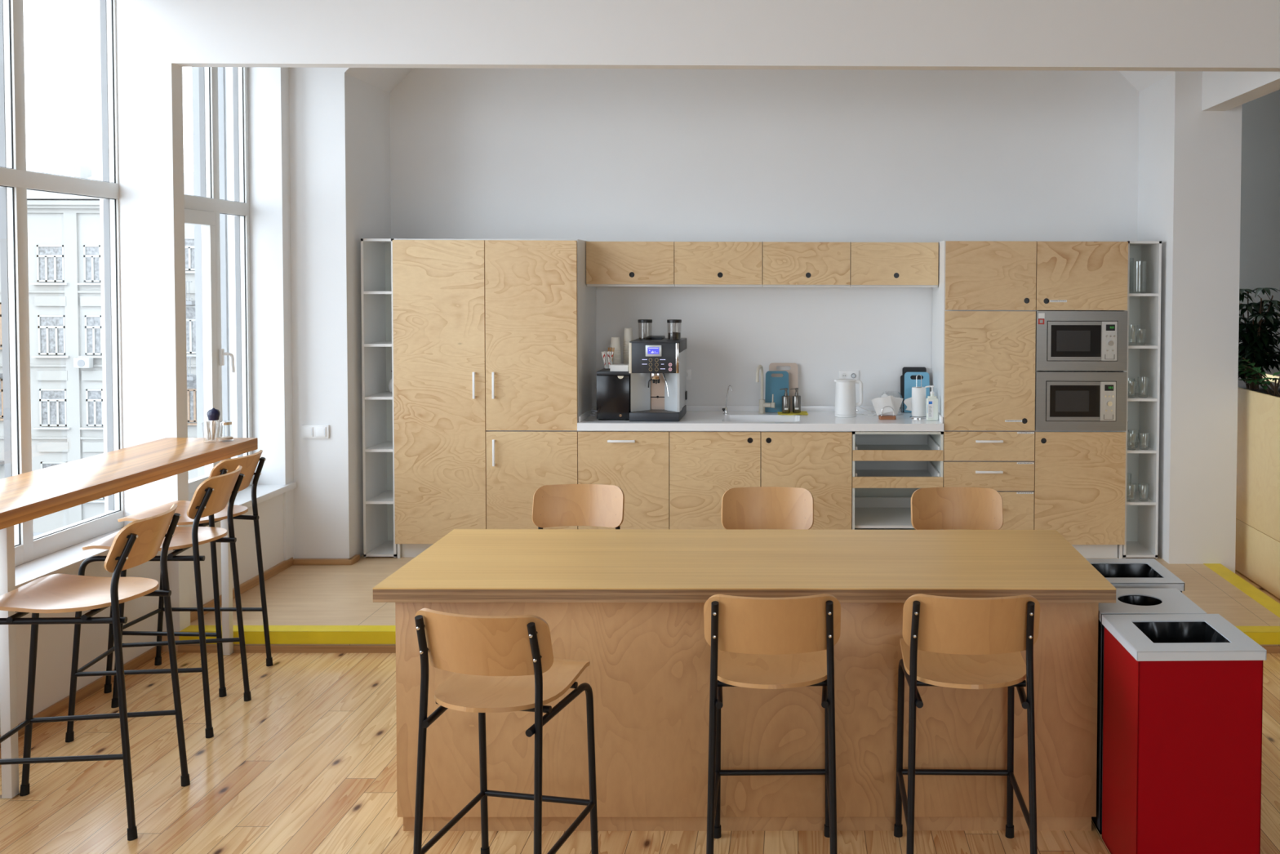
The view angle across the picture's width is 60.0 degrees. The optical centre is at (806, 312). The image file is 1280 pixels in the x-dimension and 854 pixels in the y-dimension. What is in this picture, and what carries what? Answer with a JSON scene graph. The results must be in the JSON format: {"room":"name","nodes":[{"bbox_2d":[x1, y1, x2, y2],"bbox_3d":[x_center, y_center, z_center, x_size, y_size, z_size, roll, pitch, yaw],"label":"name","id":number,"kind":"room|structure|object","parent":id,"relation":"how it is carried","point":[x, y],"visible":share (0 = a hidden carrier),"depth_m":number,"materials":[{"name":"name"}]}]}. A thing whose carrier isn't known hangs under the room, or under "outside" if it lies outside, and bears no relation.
{"room":"office kitchen","nodes":[
{"label":"office kitchen","id":0,"kind":"room"},
{"bbox_2d":[0,551,160,733],"bbox_3d":[-3.473,-0.149,-0.194,0.290,4.400,11.670,0,2,0],"label":"wall","id":1,"kind":"structure","parent":0,"point":[55,641],"depth_m":4.98,"materials":[{"name":"white paint"}]},
{"bbox_2d":[0,0,124,566],"bbox_3d":[-3.578,-0.227,3.120,0.077,2.845,5.100,0,2,0],"label":"window","id":2,"kind":"structure","parent":1,"relation":"in","point":[15,180],"depth_m":4.96,"materials":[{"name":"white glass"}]},
{"bbox_2d":[14,527,122,588],"bbox_3d":[-3.437,1.306,0.150,0.255,0.040,11.068,0,2,0],"label":"window sill","id":3,"kind":"structure","parent":1,"relation":"attached to","point":[67,560],"depth_m":4.98,"materials":[{"name":"white paint"}]},
{"bbox_2d":[0,645,162,747],"bbox_3d":[-3.327,1.926,-0.142,0.015,0.050,11.645,0,2,0],"label":"baseboard","id":4,"kind":"structure","parent":1,"relation":"attached to","point":[61,705],"depth_m":5.08,"materials":[{"name":"brown wood"}]},
{"bbox_2d":[96,0,190,631],"bbox_3d":[-3.469,-0.377,5.688,0.380,4.300,0.100,0,2,0],"label":"wall column","id":5,"kind":"structure","parent":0,"point":[150,86],"depth_m":5.64,"materials":[{"name":"white paint"}]},
{"bbox_2d":[191,66,229,476],"bbox_3d":[-3.768,-0.022,7.177,0.195,7.500,0.600,0,2,0],"label":"wall","id":6,"kind":"structure","parent":0,"point":[195,74],"depth_m":6.87,"materials":[{"name":"white paint"}]},
{"bbox_2d":[189,66,294,607],"bbox_3d":[-3.490,-0.404,6.602,0.350,4.300,1.730,0,2,0],"label":"wall","id":7,"kind":"structure","parent":0,"point":[268,126],"depth_m":6.89,"materials":[{"name":"white paint"}]},
{"bbox_2d":[184,66,253,501],"bbox_3d":[-3.524,-0.366,6.314,0.139,2.960,1.148,0,2,0],"label":"window","id":8,"kind":"structure","parent":7,"relation":"in","point":[204,211],"depth_m":6.52,"materials":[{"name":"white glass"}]},
{"bbox_2d":[190,557,293,622],"bbox_3d":[-3.323,1.623,6.419,0.023,0.050,1.220,0,2,0],"label":"baseboard","id":9,"kind":"structure","parent":7,"relation":"attached to","point":[246,585],"depth_m":6.52,"materials":[{"name":"brown wood"}]},
{"bbox_2d":[188,481,297,526],"bbox_3d":[-3.420,1.132,6.414,0.255,0.040,1.256,0,2,0],"label":"window sill","id":10,"kind":"structure","parent":7,"relation":"attached to","point":[264,492],"depth_m":6.70,"materials":[{"name":"white paint"}]},
{"bbox_2d":[288,67,391,558],"bbox_3d":[-3.143,-0.428,7.434,0.355,4.300,0.870,0,2,0],"label":"wall","id":11,"kind":"structure","parent":0,"point":[340,122],"depth_m":7.03,"materials":[{"name":"white paint"}]},
{"bbox_2d":[301,424,328,438],"bbox_3d":[-3.173,0.769,7.025,0.176,0.088,0.020,0,2,0],"label":"light switch","id":12,"kind":"object","parent":11,"relation":"attached to","point":[308,431],"visible":1,"depth_m":7.02,"materials":[{"name":"white plastic"}]},
{"bbox_2d":[293,558,351,564],"bbox_3d":[-3.133,1.612,7.043,0.380,0.035,0.035,0,2,0],"label":"baseboard","id":13,"kind":"structure","parent":11,"relation":"attached to","point":[295,561],"depth_m":7.03,"materials":[{"name":"brown wood"}]},
{"bbox_2d":[349,554,359,564],"bbox_3d":[-2.954,1.611,7.097,0.030,0.035,0.130,0,2,0],"label":"baseboard","id":14,"kind":"structure","parent":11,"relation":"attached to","point":[356,557],"depth_m":7.09,"materials":[{"name":"brown wood"}]},
{"bbox_2d":[0,569,1279,853],"bbox_3d":[2.317,1.968,1.826,11.330,0.120,15.500,0,2,0],"label":"floor","id":15,"kind":"structure","parent":0,"point":[307,764],"depth_m":4.23,"materials":[{"name":"brown wood"}]},
{"bbox_2d":[0,503,190,840],"bbox_3d":[-2.643,1.277,3.954,0.626,1.104,0.437,0,2,-6],"label":"bar stool","id":16,"kind":"object","parent":15,"relation":"on","point":[140,540],"visible":1,"depth_m":3.91,"materials":[{"name":"brown wood"}]},
{"bbox_2d":[0,437,257,799],"bbox_3d":[-3.074,1.307,2.550,0.475,1.125,6.260,0,2,0],"label":"bar table","id":17,"kind":"object","parent":15,"relation":"on","point":[33,495],"visible":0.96,"depth_m":4.47,"materials":[{"name":"brown wood"}]},
{"bbox_2d":[207,408,220,434],"bbox_3d":[-3.051,0.572,5.599,0.060,0.162,0.060,0,2,0],"label":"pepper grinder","id":18,"kind":"object","parent":17,"relation":"on","point":[213,414],"visible":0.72,"depth_m":5.58,"materials":[{"name":"black plastic"}]},
{"bbox_2d":[218,420,233,441],"bbox_3d":[-2.958,0.604,5.545,0.068,0.102,0.068,0,2,0],"label":"jar","id":19,"kind":"object","parent":17,"relation":"on","point":[225,422],"visible":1,"depth_m":5.53,"materials":[{"name":"clear glass"}]},
{"bbox_2d":[65,465,251,742],"bbox_3d":[-2.836,1.251,4.797,0.626,1.104,0.437,0,2,-6],"label":"bar stool","id":20,"kind":"object","parent":15,"relation":"on","point":[211,496],"visible":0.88,"depth_m":4.66,"materials":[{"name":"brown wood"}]},
{"bbox_2d":[103,449,272,697],"bbox_3d":[-2.993,1.236,5.294,0.626,1.104,0.437,0,2,3],"label":"bar stool","id":21,"kind":"object","parent":15,"relation":"on","point":[249,463],"visible":0.57,"depth_m":5.26,"materials":[{"name":"brown wood"}]},
{"bbox_2d":[413,608,598,853],"bbox_3d":[-0.933,1.360,3.398,0.429,0.982,0.487,0,2,11],"label":"counter stool","id":22,"kind":"object","parent":15,"relation":"on","point":[499,663],"visible":1,"depth_m":3.23,"materials":[{"name":"brown wood"}]},
{"bbox_2d":[532,484,624,528],"bbox_3d":[-1.073,1.313,4.967,0.429,0.982,0.487,0,2,0],"label":"counter stool","id":23,"kind":"object","parent":15,"relation":"on","point":[560,504],"visible":0.44,"depth_m":5.14,"materials":[{"name":"brown wood"}]},
{"bbox_2d":[161,555,1279,651],"bbox_3d":[-0.340,1.696,6.835,6.085,0.105,2.235,0,2,0],"label":"platform","id":24,"kind":"object","parent":15,"relation":"on","point":[298,594],"visible":0.17,"depth_m":6.32,"materials":[{"name":"brown wood"}]},
{"bbox_2d":[360,238,397,557],"bbox_3d":[-2.822,0.561,7.359,0.214,2.102,0.385,0,2,0],"label":"open shelf unit","id":25,"kind":"object","parent":24,"relation":"on","point":[376,254],"visible":0.66,"depth_m":7.33,"materials":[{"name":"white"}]},
{"bbox_2d":[388,370,392,392],"bbox_3d":[-2.791,0.467,7.418,0.116,0.160,0.113,0,2,0],"label":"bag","id":26,"kind":"object","parent":25,"relation":"on","point":[390,381],"visible":0.12,"depth_m":7.38,"materials":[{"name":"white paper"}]},
{"bbox_2d":[392,238,487,558],"bbox_3d":[-2.412,0.564,7.454,0.601,2.110,0.690,0,2,0],"label":"tall cabinet","id":27,"kind":"object","parent":24,"relation":"on","point":[438,285],"visible":0.88,"depth_m":7.14,"materials":[{"name":"brown wood"}]},
{"bbox_2d":[484,239,595,528],"bbox_3d":[-1.810,0.565,7.458,0.602,2.110,0.690,0,2,0],"label":"tall cabinet","id":28,"kind":"object","parent":24,"relation":"on","point":[540,307],"visible":0.89,"depth_m":7.14,"materials":[{"name":"brown wood"}]},
{"bbox_2d":[577,431,670,528],"bbox_3d":[-1.210,1.195,7.481,0.602,0.853,0.690,0,2,0],"label":"base cabinet","id":29,"kind":"object","parent":24,"relation":"on","point":[636,462],"visible":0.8,"depth_m":7.16,"materials":[{"name":"brown wood"}]},
{"bbox_2d":[177,644,1279,653],"bbox_3d":[-0.285,1.765,5.708,5.995,0.036,0.014,0,2,0],"label":"trim","id":30,"kind":"structure","parent":24,"relation":"attached to","point":[181,648],"depth_m":5.69,"materials":[{"name":"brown paint"}]},
{"bbox_2d":[178,625,1279,644],"bbox_3d":[-0.285,1.707,5.765,5.995,0.065,0.104,0,2,0],"label":"trim","id":31,"kind":"structure","parent":24,"relation":"attached to","point":[254,634],"depth_m":5.70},
{"bbox_2d":[669,431,852,529],"bbox_3d":[-0.307,1.197,7.503,1.204,0.853,0.660,0,2,0],"label":"base cabinet","id":32,"kind":"object","parent":24,"relation":"on","point":[704,465],"visible":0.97,"depth_m":7.17,"materials":[{"name":"brown wood"}]},
{"bbox_2d":[577,405,943,431],"bbox_3d":[-0.306,0.800,7.480,2.404,0.243,0.681,0,2,0],"label":"countertop","id":33,"kind":"structure","parent":32,"relation":"on","point":[696,418],"depth_m":7.18,"materials":[{"name":"white stone"}]},
{"bbox_2d":[595,368,631,420],"bbox_3d":[-1.294,0.551,7.452,0.224,0.326,0.426,0,2,0],"label":"cooler","id":34,"kind":"object","parent":33,"relation":"on","point":[613,388],"visible":0.77,"depth_m":7.25,"materials":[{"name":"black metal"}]},
{"bbox_2d":[609,364,628,371],"bbox_3d":[-1.247,0.371,7.321,0.124,0.040,0.120,0,2,6],"label":"pack","id":35,"kind":"object","parent":34,"relation":"on","point":[615,367],"visible":0.73,"depth_m":7.26,"materials":[{"name":"white paper"}]},
{"bbox_2d":[628,319,687,421],"bbox_3d":[-1.009,0.382,7.428,0.341,0.666,0.460,0,2,0],"label":"coffee machine","id":36,"kind":"object","parent":33,"relation":"on","point":[657,364],"visible":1,"depth_m":7.25,"materials":[{"name":"metal"}]},
{"bbox_2d":[631,409,677,412],"bbox_3d":[-1.013,0.659,7.329,0.300,0.003,0.215,0,2,0],"label":"drip tray","id":37,"kind":"object","parent":36,"relation":"on","point":[633,411],"depth_m":7.27,"materials":[{"name":"silver plastic"}]},
{"bbox_2d":[722,385,733,413],"bbox_3d":[-0.553,0.609,7.622,0.086,0.205,0.045,1,2,16],"label":"tap","id":38,"kind":"object","parent":33,"relation":"on","point":[726,411],"visible":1,"depth_m":7.62,"materials":[{"name":"silver metal"}]},
{"bbox_2d":[721,414,799,422],"bbox_3d":[-0.309,0.822,7.406,0.520,0.204,0.360,0,2,0],"label":"sink","id":39,"kind":"object","parent":33,"relation":"in","point":[725,418],"depth_m":7.58,"materials":[{"name":"white ceramic"}]},
{"bbox_2d":[755,364,775,413],"bbox_3d":[-0.293,0.538,7.596,0.116,0.350,0.208,0,2,7],"label":"mixer tap","id":40,"kind":"object","parent":33,"relation":"on","point":[762,404],"visible":1,"depth_m":7.66,"materials":[{"name":"beige metal"}]},
{"bbox_2d":[764,370,788,412],"bbox_3d":[-0.213,0.562,7.735,0.171,0.292,0.037,0,2,0],"label":"chopping board","id":41,"kind":"object","parent":33,"relation":"on","point":[773,384],"visible":0.87,"depth_m":7.73,"materials":[{"name":"teal plastic"}]},
{"bbox_2d":[768,363,798,411],"bbox_3d":[-0.169,0.534,7.774,0.218,0.347,0.043,0,2,0],"label":"chopping board","id":42,"kind":"object","parent":33,"relation":"on","point":[793,372],"visible":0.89,"depth_m":7.78,"materials":[{"name":"beige plastic"}]},
{"bbox_2d":[777,411,808,415],"bbox_3d":[-0.100,0.707,7.641,0.230,0.007,0.170,0,2,-12],"label":"cleaning cloth","id":43,"kind":"object","parent":33,"relation":"on","point":[779,412],"visible":0.94,"depth_m":7.61,"materials":[{"name":"yellow fabric"}]},
{"bbox_2d":[779,387,790,413],"bbox_3d":[-0.151,0.616,7.638,0.068,0.174,0.059,1,2,25],"label":"soap dispenser","id":44,"kind":"object","parent":43,"relation":"on","point":[785,399],"visible":1,"depth_m":7.61,"materials":[{"name":"metal"}]},
{"bbox_2d":[782,395,790,413],"bbox_3d":[-0.147,0.640,7.637,0.059,0.127,0.059,0,2,0],"label":"bottle","id":45,"kind":"object","parent":44,"relation":"on","point":[785,399],"depth_m":7.61,"materials":[{"name":"black glass"}]},
{"bbox_2d":[790,387,800,413],"bbox_3d":[-0.077,0.616,7.659,0.068,0.174,0.059,1,2,25],"label":"soap dispenser","id":46,"kind":"object","parent":43,"relation":"on","point":[796,398],"visible":1,"depth_m":7.63,"materials":[{"name":"metal"}]},
{"bbox_2d":[792,395,800,413],"bbox_3d":[-0.073,0.639,7.657,0.059,0.127,0.059,0,2,0],"label":"bottle","id":47,"kind":"object","parent":46,"relation":"on","point":[796,398],"depth_m":7.63,"materials":[{"name":"black glass"}]},
{"bbox_2d":[834,378,875,417],"bbox_3d":[0.352,0.587,7.577,0.249,0.255,0.329,1,2,29],"label":"electric kettle","id":48,"kind":"object","parent":33,"relation":"on","point":[846,405],"visible":1,"depth_m":7.47,"materials":[{"name":"white plastic"}]},
{"bbox_2d":[878,405,896,419],"bbox_3d":[0.544,0.676,7.388,0.114,0.090,0.090,0,2,0],"label":"napkin holder","id":49,"kind":"object","parent":33,"relation":"on","point":[886,416],"visible":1,"depth_m":7.35,"materials":[{"name":"brown wood"}]},
{"bbox_2d":[871,395,893,415],"bbox_3d":[0.508,0.629,7.359,0.149,0.138,0.016,0,2,-1],"label":"napkin","id":50,"kind":"object","parent":49,"relation":"in","point":[878,403],"visible":1,"depth_m":7.36,"materials":[{"name":"white paper"}]},
{"bbox_2d":[900,375,923,412],"bbox_3d":[0.750,0.579,7.761,0.168,0.263,0.034,0,2,0],"label":"chopping board","id":51,"kind":"object","parent":33,"relation":"on","point":[902,377],"visible":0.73,"depth_m":7.76,"materials":[{"name":"black plastic"}]},
{"bbox_2d":[902,367,926,375],"bbox_3d":[0.767,0.550,7.783,0.170,0.319,0.040,0,2,0],"label":"chopping board","id":52,"kind":"object","parent":33,"relation":"on","point":[904,370],"visible":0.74,"depth_m":7.79,"materials":[{"name":"black plastic"}]},
{"bbox_2d":[903,374,925,418],"bbox_3d":[0.753,0.572,7.452,0.149,0.296,0.124,1,2,25],"label":"paper towel roll","id":53,"kind":"object","parent":33,"relation":"on","point":[916,403],"visible":0.94,"depth_m":7.41,"materials":[{"name":"white paper"}]},
{"bbox_2d":[903,372,929,412],"bbox_3d":[0.781,0.568,7.742,0.183,0.287,0.037,0,2,0],"label":"chopping board","id":54,"kind":"object","parent":33,"relation":"on","point":[909,383],"visible":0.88,"depth_m":7.74,"materials":[{"name":"blue plastic"}]},
{"bbox_2d":[924,385,937,420],"bbox_3d":[0.833,0.607,7.310,0.091,0.235,0.046,0,2,-8],"label":"sanitizer bottle","id":55,"kind":"object","parent":33,"relation":"on","point":[931,409],"visible":1,"depth_m":7.29,"materials":[{"name":"white plastic"}]},
{"bbox_2d":[851,431,943,529],"bbox_3d":[0.596,1.201,7.508,0.602,0.850,0.662,0,2,0],"label":"base cabinet","id":56,"kind":"object","parent":24,"relation":"on","point":[888,467],"visible":0.6,"depth_m":7.55,"materials":[{"name":"white wood"}]},
{"bbox_2d":[852,460,942,488],"bbox_3d":[0.596,1.101,7.480,0.598,0.093,0.612,0,2,0],"label":"drawer","id":57,"kind":"object","parent":56,"relation":"on","point":[866,473],"depth_m":7.51,"materials":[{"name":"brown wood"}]},
{"bbox_2d":[852,434,943,461],"bbox_3d":[0.597,0.923,7.474,0.598,0.090,0.612,0,2,0],"label":"drawer","id":58,"kind":"object","parent":56,"relation":"on","point":[903,447],"depth_m":7.55,"materials":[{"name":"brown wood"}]},
{"bbox_2d":[931,240,1036,529],"bbox_3d":[1.200,0.573,7.479,0.602,2.110,0.690,0,2,0],"label":"tall cabinet","id":59,"kind":"object","parent":24,"relation":"on","point":[984,300],"visible":0.88,"depth_m":7.16,"materials":[{"name":"brown wood"}]},
{"bbox_2d":[1033,240,1128,558],"bbox_3d":[1.801,0.574,7.497,0.602,2.110,0.662,0,2,0],"label":"tall cabinet","id":60,"kind":"object","parent":24,"relation":"on","point":[1080,476],"visible":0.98,"depth_m":7.18,"materials":[{"name":"brown wood"}]},
{"bbox_2d":[1035,371,1127,431],"bbox_3d":[1.803,0.579,7.365,0.598,0.388,0.446,0,2,0],"label":"microwave","id":61,"kind":"object","parent":60,"relation":"in","point":[1100,396],"visible":1,"depth_m":7.16,"materials":[{"name":"metal"}]},
{"bbox_2d":[1035,311,1127,370],"bbox_3d":[1.804,0.181,7.353,0.598,0.392,0.446,0,2,0],"label":"microwave","id":62,"kind":"object","parent":60,"relation":"in","point":[1068,340],"visible":1,"depth_m":7.15,"materials":[{"name":"metal"}]},
{"bbox_2d":[1122,240,1161,558],"bbox_3d":[2.218,0.575,7.394,0.227,2.102,0.385,0,2,0],"label":"open shelf unit","id":63,"kind":"object","parent":24,"relation":"on","point":[1144,308],"visible":0.65,"depth_m":7.41,"materials":[{"name":"white plastic"}]},
{"bbox_2d":[1129,261,1146,292],"bbox_3d":[2.212,-0.235,7.272,0.108,0.212,0.108,0,2,0],"label":"glass vase","id":64,"kind":"object","parent":63,"relation":"on","point":[1130,261],"visible":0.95,"depth_m":7.26,"materials":[{"name":"white"}]},
{"bbox_2d":[1203,563,1279,617],"bbox_3d":[2.651,1.662,6.489,0.112,0.002,1.305,0,2,0],"label":"trim","id":65,"kind":"structure","parent":24,"relation":"on","point":[1256,594],"depth_m":6.55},
{"bbox_2d":[373,528,1115,831],"bbox_3d":[-0.218,1.384,4.221,2.569,0.888,0.887,0,2,0],"label":"kitchen island","id":66,"kind":"object","parent":15,"relation":"on","point":[629,603],"visible":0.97,"depth_m":3.84,"materials":[{"name":"brown wood"}]},
{"bbox_2d":[721,486,813,529],"bbox_3d":[-0.183,1.317,4.914,0.429,0.982,0.487,0,2,0],"label":"counter stool","id":67,"kind":"object","parent":15,"relation":"on","point":[753,507],"visible":0.44,"depth_m":5.09,"materials":[{"name":"brown wood"}]},
{"bbox_2d":[703,593,840,853],"bbox_3d":[-0.114,1.357,3.587,0.429,0.982,0.487,0,2,-1],"label":"counter stool","id":68,"kind":"object","parent":15,"relation":"on","point":[788,642],"visible":1,"depth_m":3.39,"materials":[{"name":"brown wood"}]},
{"bbox_2d":[911,487,1003,529],"bbox_3d":[0.697,1.319,4.920,0.429,0.982,0.487,0,2,0],"label":"counter stool","id":69,"kind":"object","parent":15,"relation":"on","point":[931,508],"visible":0.44,"depth_m":5.09,"materials":[{"name":"brown wood"}]},
{"bbox_2d":[893,593,1039,853],"bbox_3d":[0.516,1.359,3.591,0.429,0.982,0.487,0,2,1],"label":"counter stool","id":70,"kind":"object","parent":15,"relation":"on","point":[947,642],"visible":1,"depth_m":3.40,"materials":[{"name":"brown wood"}]},
{"bbox_2d":[1085,558,1184,592],"bbox_3d":[1.248,1.432,4.396,0.415,0.790,0.365,0,2,0],"label":"waste bin","id":71,"kind":"object","parent":15,"relation":"on","point":[1120,572],"visible":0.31,"depth_m":4.50,"materials":[{"name":"grey metal"}]},
{"bbox_2d":[1091,587,1207,834],"bbox_3d":[1.214,1.444,3.984,0.372,0.790,0.310,0,2,0],"label":"waste bin","id":72,"kind":"object","parent":15,"relation":"on","point":[1128,600],"visible":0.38,"depth_m":3.88,"materials":[{"name":"grey metal"}]},
{"bbox_2d":[1102,613,1266,853],"bbox_3d":[1.239,1.455,3.632,0.412,0.790,0.375,0,2,-2],"label":"waste bin","id":73,"kind":"object","parent":15,"relation":"on","point":[1183,693],"visible":1,"depth_m":3.45,"materials":[{"name":"red metal"}]},
{"bbox_2d":[1235,373,1279,598],"bbox_3d":[3.222,1.149,6.510,0.660,1.240,5.700,0,2,0],"label":"planter box","id":74,"kind":"object","parent":15,"relation":"on","point":[1257,550],"visible":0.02,"depth_m":6.97,"materials":[{"name":"brown wood"}]},
{"bbox_2d":[1238,288,1279,389],"bbox_3d":[3.184,0.183,7.724,0.620,0.717,0.624,-1,2,-32],"label":"plant","id":75,"kind":"object","parent":74,"relation":"on","point":[1255,346],"visible":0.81,"depth_m":7.60,"materials":[{"name":"green plant"}]},
{"bbox_2d":[1238,355,1279,397],"bbox_3d":[3.057,0.425,7.192,0.430,0.267,0.545,0,2,-19],"label":"plant","id":76,"kind":"object","parent":74,"relation":"in","point":[1254,370],"visible":0.92,"depth_m":7.17,"materials":[{"name":"green plant"}]},
{"bbox_2d":[1266,333,1279,366],"bbox_3d":[3.374,0.200,7.318,0.453,0.708,0.522,0,2,0],"label":"plant","id":77,"kind":"object","parent":74,"relation":"on","point":[1273,353],"visible":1,"depth_m":7.46,"materials":[{"name":"green plant"}]},
{"bbox_2d":[170,0,1279,71],"bbox_3d":[2.346,-1.891,5.682,11.240,1.240,0.100,0,2,0],"label":"beam","id":78,"kind":"structure","parent":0,"point":[1034,35],"depth_m":5.63,"materials":[{"name":"white paint"}]},
{"bbox_2d":[344,67,1175,93],"bbox_3d":[-0.293,-2.054,7.354,5.335,1.030,0.770,0,2,0],"label":"ceiling","id":79,"kind":"structure","parent":0,"point":[387,79],"depth_m":7.48,"materials":[{"name":"white paint"}]},
{"bbox_2d":[389,67,1138,405],"bbox_3d":[-0.301,-0.432,7.839,5.335,4.300,0.100,0,2,0],"label":"wall","id":80,"kind":"structure","parent":0,"point":[585,154],"depth_m":7.77,"materials":[{"name":"white paint"}]},
{"bbox_2d":[586,240,675,286],"bbox_3d":[-1.205,-0.338,7.590,0.598,0.310,0.380,0,2,0],"label":"upper cabinet","id":81,"kind":"object","parent":80,"relation":"attached to","point":[608,263],"visible":1,"depth_m":7.40,"materials":[{"name":"brown wood"}]},
{"bbox_2d":[686,368,690,379],"bbox_3d":[-0.871,0.445,7.804,0.076,0.076,0.014,0,2,0],"label":"wall socket","id":82,"kind":"object","parent":80,"relation":"attached to","point":[688,371],"visible":0.39,"depth_m":7.80,"materials":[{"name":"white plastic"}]},
{"bbox_2d":[674,240,762,286],"bbox_3d":[-0.605,-0.336,7.594,0.598,0.310,0.380,0,2,0],"label":"upper cabinet","id":83,"kind":"object","parent":80,"relation":"attached to","point":[696,263],"visible":0.99,"depth_m":7.41,"materials":[{"name":"brown wood"}]},
{"bbox_2d":[762,241,850,287],"bbox_3d":[-0.005,-0.334,7.598,0.598,0.310,0.380,0,2,0],"label":"upper cabinet","id":84,"kind":"object","parent":80,"relation":"attached to","point":[784,264],"visible":1,"depth_m":7.41,"materials":[{"name":"brown wood"}]},
{"bbox_2d":[839,370,858,379],"bbox_3d":[0.301,0.454,7.808,0.142,0.072,0.024,0,2,0],"label":"wall socket","id":85,"kind":"object","parent":80,"relation":"attached to","point":[854,375],"visible":0.93,"depth_m":7.81,"materials":[{"name":"white plastic"}]},
{"bbox_2d":[849,241,938,287],"bbox_3d":[0.595,-0.333,7.603,0.598,0.310,0.380,0,2,0],"label":"upper cabinet","id":86,"kind":"object","parent":80,"relation":"attached to","point":[873,264],"visible":0.98,"depth_m":7.41,"materials":[{"name":"brown wood"}]},
{"bbox_2d":[1137,71,1242,573],"bbox_3d":[2.587,-0.413,7.484,0.435,4.300,0.850,0,2,0],"label":"wall pillar","id":87,"kind":"structure","parent":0,"point":[1189,157],"depth_m":7.09,"materials":[{"name":"white paint"}]},
{"bbox_2d":[1201,71,1279,111],"bbox_3d":[2.631,-1.905,6.374,0.150,1.250,1.280,0,2,0],"label":"beam","id":88,"kind":"structure","parent":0,"point":[1222,91],"depth_m":6.57,"materials":[{"name":"white paint"}]},
{"bbox_2d":[1239,89,1279,376],"bbox_3d":[5.363,-0.466,9.477,5.145,4.300,0.100,0,2,0],"label":"wall","id":89,"kind":"structure","parent":0,"point":[1260,220],"depth_m":9.40,"materials":[{"name":"grey paint"}]},
{"label":"outside","id":90,"kind":"structure","parent":0,"visible":0},
{"bbox_2d":[33,532,45,536],"bbox_3d":[-47.223,13.143,27.585,86.010,0.300,135.000,0,2,0],"label":"street","id":91,"kind":"structure","parent":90,"point":[35,534],"depth_m":59.37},
{"bbox_2d":[0,164,197,532],"bbox_3d":[-38.450,1.699,63.818,53.000,20.443,11.000,0,2,0],"label":"apartment building","id":92,"kind":"structure","parent":91,"relation":"on","point":[64,230],"depth_m":59.23,"materials":[{"name":"concrete"}]},
{"bbox_2d":[73,357,93,368],"bbox_3d":[-39.108,2.720,58.844,0.840,0.550,0.395,0,2,0],"label":"air conditioner","id":93,"kind":"object","parent":92,"relation":"attached to","point":[78,362],"visible":1,"depth_m":58.66,"materials":[{"name":"metal"}]},
{"bbox_2d":[77,359,84,366],"bbox_3d":[-39.107,2.730,58.654,0.400,0.400,0.015,0,2,0],"label":"fan grille","id":94,"kind":"object","parent":93,"relation":"attached to","point":[81,362],"depth_m":58.64,"materials":[{"name":"metal"}]},
{"bbox_3d":[-1.315,0.278,7.473,0.077,0.090,0.076,0,2,0],"label":"paper cup","id":95,"kind":"object","parent":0,"visible":0},
{"bbox_3d":[-1.315,0.265,7.473,0.077,0.090,0.076,0,2,0],"label":"paper cup","id":96,"kind":"object","parent":95,"relation":"on","visible":0},
{"bbox_3d":[-1.315,0.252,7.472,0.077,0.090,0.076,0,2,0],"label":"paper cup","id":97,"kind":"object","parent":96,"relation":"on","visible":0},
{"bbox_3d":[-1.315,0.240,7.472,0.077,0.090,0.076,0,2,0],"label":"paper cup","id":98,"kind":"object","parent":97,"relation":"on","visible":0},
{"bbox_3d":[-1.315,0.227,7.471,0.077,0.090,0.076,0,2,0],"label":"paper cup","id":99,"kind":"object","parent":98,"relation":"on","visible":0},
{"bbox_2d":[610,337,621,350],"bbox_3d":[-1.315,0.214,7.471,0.077,0.090,0.076,0,2,0],"label":"paper cup","id":100,"kind":"object","parent":99,"relation":"on","point":[615,341],"visible":0.8,"depth_m":7.44,"materials":[{"name":"white paper"}]},
{"bbox_3d":[-1.239,0.277,7.553,0.072,0.090,0.071,0,2,0],"label":"paper cup","id":101,"kind":"object","parent":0,"visible":0},
{"bbox_3d":[-1.239,0.265,7.553,0.072,0.090,0.071,0,2,0],"label":"paper cup","id":102,"kind":"object","parent":101,"relation":"on","visible":0},
{"bbox_3d":[-1.239,0.253,7.553,0.072,0.090,0.071,0,2,0],"label":"paper cup","id":103,"kind":"object","parent":102,"relation":"on","visible":0},
{"bbox_3d":[-1.239,0.241,7.552,0.072,0.090,0.071,0,2,0],"label":"paper cup","id":104,"kind":"object","parent":103,"relation":"on","visible":0},
{"bbox_3d":[-1.239,0.228,7.552,0.072,0.090,0.071,0,2,0],"label":"paper cup","id":105,"kind":"object","parent":104,"relation":"on","visible":0},
{"bbox_3d":[-1.239,0.216,7.552,0.072,0.090,0.071,0,2,0],"label":"paper cup","id":106,"kind":"object","parent":105,"relation":"on","visible":0},
{"bbox_3d":[-1.239,0.204,7.551,0.072,0.090,0.071,0,2,0],"label":"paper cup","id":107,"kind":"object","parent":106,"relation":"on","visible":0},
{"bbox_3d":[-1.239,0.191,7.551,0.072,0.090,0.071,0,2,0],"label":"paper cup","id":108,"kind":"object","parent":107,"relation":"on","visible":0},
{"bbox_3d":[-1.239,0.179,7.551,0.072,0.090,0.071,0,2,0],"label":"paper cup","id":109,"kind":"object","parent":108,"relation":"on","visible":0},
{"bbox_3d":[-1.239,0.167,7.550,0.072,0.090,0.071,0,2,0],"label":"paper cup","id":110,"kind":"object","parent":109,"relation":"on","visible":0},
{"bbox_2d":[622,328,633,341],"bbox_3d":[-1.239,0.154,7.550,0.072,0.090,0.071,0,2,0],"label":"paper cup","id":111,"kind":"object","parent":110,"relation":"on","point":[628,335],"visible":0.88,"depth_m":7.52,"materials":[{"name":"white paper"}]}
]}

